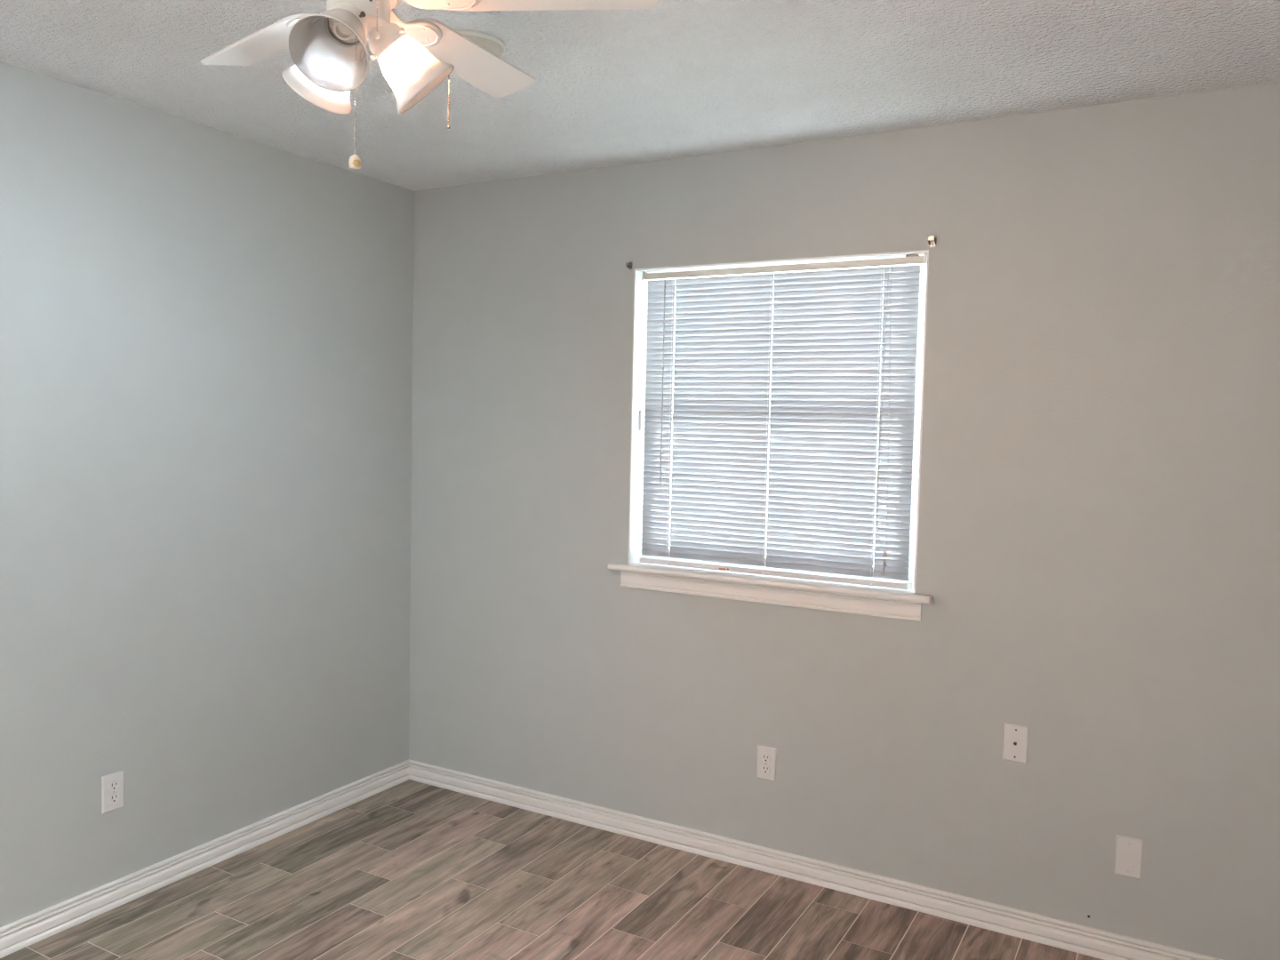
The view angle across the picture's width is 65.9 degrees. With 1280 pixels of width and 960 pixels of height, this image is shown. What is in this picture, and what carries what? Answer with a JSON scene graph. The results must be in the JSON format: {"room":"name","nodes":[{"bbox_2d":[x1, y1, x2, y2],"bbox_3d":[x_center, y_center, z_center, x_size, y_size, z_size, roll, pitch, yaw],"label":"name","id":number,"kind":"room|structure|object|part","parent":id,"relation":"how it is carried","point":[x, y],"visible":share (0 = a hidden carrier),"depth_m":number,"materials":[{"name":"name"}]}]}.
{"room":"empty bedroom","nodes":[
{"label":"empty bedroom","id":0,"kind":"room"},
{"bbox_2d":[0,61,414,927],"bbox_3d":[-1.894,0.105,2.567,0.140,2.440,3.600,3,4,29],"label":"wall","id":1,"kind":"structure","parent":0,"point":[206,332],"depth_m":3.17,"materials":[{"name":"paint"}]},
{"bbox_2d":[101,769,124,814],"bbox_3d":[-1.606,0.952,3.011,0.008,0.114,0.070,3,4,29],"label":"wall outlet","id":2,"kind":"object","parent":1,"relation":"attached to","point":[112,785],"visible":1,"depth_m":3.01,"materials":[{"name":"white plastic"}]},
{"bbox_2d":[108,792,119,803],"bbox_3d":[-1.604,0.971,3.011,0.003,0.028,0.034,3,4,29],"label":"receptacle","id":3,"kind":"object","parent":2,"relation":"attached to","point":[113,797],"depth_m":3.01,"materials":[{"name":"plastic"}]},
{"bbox_2d":[108,780,119,791],"bbox_3d":[-1.603,0.932,3.009,0.003,0.028,0.034,3,4,29],"label":"receptacle","id":4,"kind":"object","parent":2,"relation":"attached to","point":[113,785],"depth_m":3.01,"materials":[{"name":"plastic"}]},
{"bbox_2d":[0,759,408,958],"bbox_3d":[-1.849,1.288,2.595,0.022,0.076,3.600,3,4,29],"label":"baseboard","id":5,"kind":"structure","parent":1,"relation":"attached to","point":[21,933],"depth_m":3.22,"materials":[{"name":"paint"}]},
{"bbox_2d":[0,779,1103,959],"bbox_3d":[-0.446,1.454,1.812,3.530,0.100,3.880,3,4,29],"label":"floor","id":6,"kind":"structure","parent":0,"point":[409,869],"depth_m":3.08,"materials":[{"name":"brown wood"}]},
{"bbox_2d":[0,0,1279,191],"bbox_3d":[-0.389,-1.081,1.665,3.530,0.100,3.880,3,4,29],"label":"ceiling","id":7,"kind":"structure","parent":0,"point":[675,78],"depth_m":2.58,"materials":[{"name":"white paint"}]},
{"bbox_2d":[200,0,658,169],"bbox_3d":[-0.494,-0.792,1.781,1.030,0.496,1.006,3,4,29],"label":"ceiling fan","id":8,"kind":"object","parent":7,"relation":"hanging from","point":[329,53],"visible":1,"depth_m":1.75,"materials":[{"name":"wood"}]},
{"bbox_3d":[-0.742,-0.877,1.973,0.395,0.031,0.110,4,5,43],"label":"fan blade","id":9,"kind":"part","parent":8,"relation":"part of","materials":[{"name":"laminate"}]},
{"bbox_3d":[-0.580,-0.741,1.817,0.139,0.139,0.133,3,4,29],"label":"lamp shade","id":10,"kind":"part","parent":8,"relation":"part of","materials":[{"name":"white glass"}]},
{"bbox_3d":[-0.507,-0.730,1.650,0.129,0.139,0.138,3,4,29],"label":"lamp shade","id":11,"kind":"part","parent":8,"relation":"part of","materials":[{"name":"white glass"}]},
{"bbox_2d":[333,21,353,40],"bbox_3d":[-0.506,-0.781,1.699,0.033,0.047,0.047,2,3,7],"label":"socket","id":12,"kind":"object","parent":8,"relation":"attached to","point":[340,32],"depth_m":1.70,"materials":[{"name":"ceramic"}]},
{"bbox_3d":[-0.491,-0.687,1.704,0.003,0.251,0.009,0,3,-16],"label":"pull chain","id":13,"kind":"part","parent":8,"relation":"part of","materials":[{"name":"silver metal"}]},
{"bbox_3d":[-0.452,-0.827,1.699,0.003,0.115,0.009,0,3,-16],"label":"pull chain","id":14,"kind":"part","parent":8,"relation":"part of","materials":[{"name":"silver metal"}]},
{"bbox_3d":[-0.399,-0.736,1.794,0.129,0.139,0.135,3,4,29],"label":"lamp shade","id":15,"kind":"part","parent":8,"relation":"part of","materials":[{"name":"white glass"}]},
{"bbox_3d":[-0.392,-0.739,1.826,0.090,0.144,0.005,-1,4,-40],"label":"pull chain","id":16,"kind":"part","parent":8,"relation":"part of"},
{"bbox_3d":[-0.359,-0.873,2.050,0.110,0.031,0.395,3,4,25],"label":"fan blade","id":17,"kind":"part","parent":8,"relation":"part of","materials":[{"name":"laminate"}]},
{"bbox_3d":[-0.168,-0.849,1.709,0.395,0.031,0.110,2,3,7],"label":"fan blade","id":18,"kind":"part","parent":8,"relation":"part of","materials":[{"name":"laminate"}]},
{"bbox_2d":[454,29,505,56],"bbox_3d":[-0.422,-1.059,2.437,0.180,0.036,0.180,3,4,29],"label":"smoke detector","id":19,"kind":"object","parent":7,"relation":"attached to","point":[494,44],"visible":0.21,"depth_m":2.38,"materials":[{"name":"plastic"}]},
{"bbox_2d":[408,81,1279,959],"bbox_3d":[0.500,0.112,3.366,3.530,2.440,0.140,3,4,29],"label":"wall","id":20,"kind":"structure","parent":0,"point":[1099,542],"depth_m":3.02,"materials":[{"name":"paint"}]},
{"bbox_2d":[625,261,631,269],"bbox_3d":[-0.039,-0.769,3.536,0.015,0.027,0.022,3,4,29],"label":"curtain rod bracket","id":21,"kind":"object","parent":20,"relation":"attached to","point":[628,265],"visible":1,"depth_m":3.53,"materials":[{"name":"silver metal"}]},
{"bbox_2d":[756,744,776,782],"bbox_3d":[0.429,0.965,3.359,0.070,0.114,0.008,3,4,29],"label":"wall outlet","id":22,"kind":"object","parent":20,"relation":"attached to","point":[766,756],"visible":1,"depth_m":3.36,"materials":[{"name":"white plastic"}]},
{"bbox_2d":[760,764,770,774],"bbox_3d":[0.428,0.985,3.358,0.034,0.028,0.003,3,4,29],"label":"receptacle","id":23,"kind":"object","parent":22,"relation":"attached to","point":[765,769],"depth_m":3.36,"materials":[{"name":"plastic"}]},
{"bbox_2d":[760,753,770,762],"bbox_3d":[0.428,0.946,3.356,0.034,0.028,0.003,3,4,29],"label":"receptacle","id":24,"kind":"object","parent":22,"relation":"attached to","point":[764,757],"depth_m":3.35,"materials":[{"name":"plastic"}]},
{"bbox_2d":[608,249,932,621],"bbox_3d":[0.441,-0.160,3.362,1.155,1.149,0.184,3,4,29],"label":"window","id":25,"kind":"structure","parent":20,"relation":"in","point":[811,594],"depth_m":3.34,"materials":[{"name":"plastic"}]},
{"bbox_2d":[639,410,645,430],"bbox_3d":[0.009,-0.218,3.616,0.012,0.072,0.034,3,4,29],"label":"sensor","id":26,"kind":"object","parent":25,"relation":"attached to","point":[642,414],"visible":0.78,"depth_m":3.60,"materials":[{"name":"plastic"}]},
{"bbox_3d":[0.429,0.341,3.389,1.155,0.022,0.180,3,4,29],"label":"sill","id":27,"kind":"part","parent":25,"relation":"part of","materials":[{"name":"paint"}]},
{"bbox_2d":[639,253,927,590],"bbox_3d":[0.439,-0.200,3.337,1.009,1.052,0.051,3,4,29],"label":"window blind","id":28,"kind":"object","parent":25,"relation":"attached to","point":[833,325],"visible":0.99,"depth_m":3.32,"materials":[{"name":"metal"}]},
{"bbox_3d":[0.109,-0.210,3.517,0.009,1.009,0.001,3,4,29],"label":"ladder cord","id":29,"kind":"part","parent":28,"relation":"part of","materials":[{"name":"white fabric"}]},
{"bbox_3d":[0.117,-0.213,3.530,0.002,1.013,0.002,-1,4,-38],"label":"lift cord","id":30,"kind":"part","parent":28,"relation":"part of","materials":[{"name":"white fabric"}]},
{"bbox_3d":[0.432,-0.193,3.336,0.009,1.009,0.001,3,4,29],"label":"ladder cord","id":31,"kind":"part","parent":28,"relation":"part of","materials":[{"name":"white fabric"}]},
{"bbox_3d":[0.440,-0.195,3.348,0.002,1.013,0.002,-1,4,-38],"label":"lift cord","id":32,"kind":"part","parent":28,"relation":"part of","materials":[{"name":"white fabric"}]},
{"bbox_3d":[0.428,0.315,3.374,0.974,0.018,0.025,3,4,29],"label":"rail","id":33,"kind":"part","parent":28,"relation":"part of","materials":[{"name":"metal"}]},
{"bbox_3d":[0.758,-0.175,3.153,0.009,1.009,0.001,3,4,29],"label":"ladder cord","id":34,"kind":"part","parent":28,"relation":"part of","materials":[{"name":"white fabric"}]},
{"bbox_3d":[0.766,-0.177,3.166,0.002,1.013,0.002,2,3,7],"label":"lift cord","id":35,"kind":"part","parent":28,"relation":"part of","materials":[{"name":"white fabric"}]},
{"bbox_3d":[0.778,-0.215,3.129,0.031,0.924,0.013,3,4,29],"label":"lift cord","id":36,"kind":"part","parent":28,"relation":"part of","materials":[{"name":"white fabric"}]},
{"bbox_3d":[0.785,-0.222,3.124,0.005,0.911,0.022,0,4,-28],"label":"lift cord","id":37,"kind":"part","parent":28,"relation":"part of","materials":[{"name":"white fabric"}]},
{"bbox_3d":[0.466,0.040,3.416,0.981,0.528,0.018,3,4,29],"label":"sash","id":38,"kind":"part","parent":25,"relation":"part of","materials":[{"name":"plastic"}]},
{"bbox_3d":[0.487,-0.448,3.406,0.981,0.517,0.018,3,4,29],"label":"sash","id":39,"kind":"part","parent":25,"relation":"part of","materials":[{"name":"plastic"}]},
{"bbox_2d":[408,759,1222,959],"bbox_3d":[0.434,1.295,3.364,3.250,0.076,0.022,3,4,29],"label":"baseboard","id":40,"kind":"structure","parent":20,"relation":"attached to","point":[1069,936],"depth_m":3.26,"materials":[{"name":"paint"}]},
{"bbox_2d":[928,235,936,247],"bbox_3d":[0.891,-0.730,3.010,0.020,0.036,0.029,3,4,29],"label":"curtain rod bracket","id":41,"kind":"object","parent":20,"relation":"attached to","point":[932,240],"visible":1,"depth_m":3.02,"materials":[{"name":"silver metal"}]},
{"bbox_2d":[1002,722,1029,764],"bbox_3d":[1.125,0.790,2.958,0.070,0.114,0.011,3,4,29],"label":"plate","id":42,"kind":"object","parent":20,"relation":"attached to","point":[1015,745],"visible":1,"depth_m":2.96,"materials":[{"name":"white plastic"}]},
{"bbox_2d":[1113,834,1143,879],"bbox_3d":[1.396,1.078,2.820,0.070,0.114,0.007,3,4,29],"label":"blank plate","id":43,"kind":"object","parent":20,"relation":"attached to","point":[1129,851],"visible":1,"depth_m":2.82,"materials":[{"name":"white plastic"}]}
]}

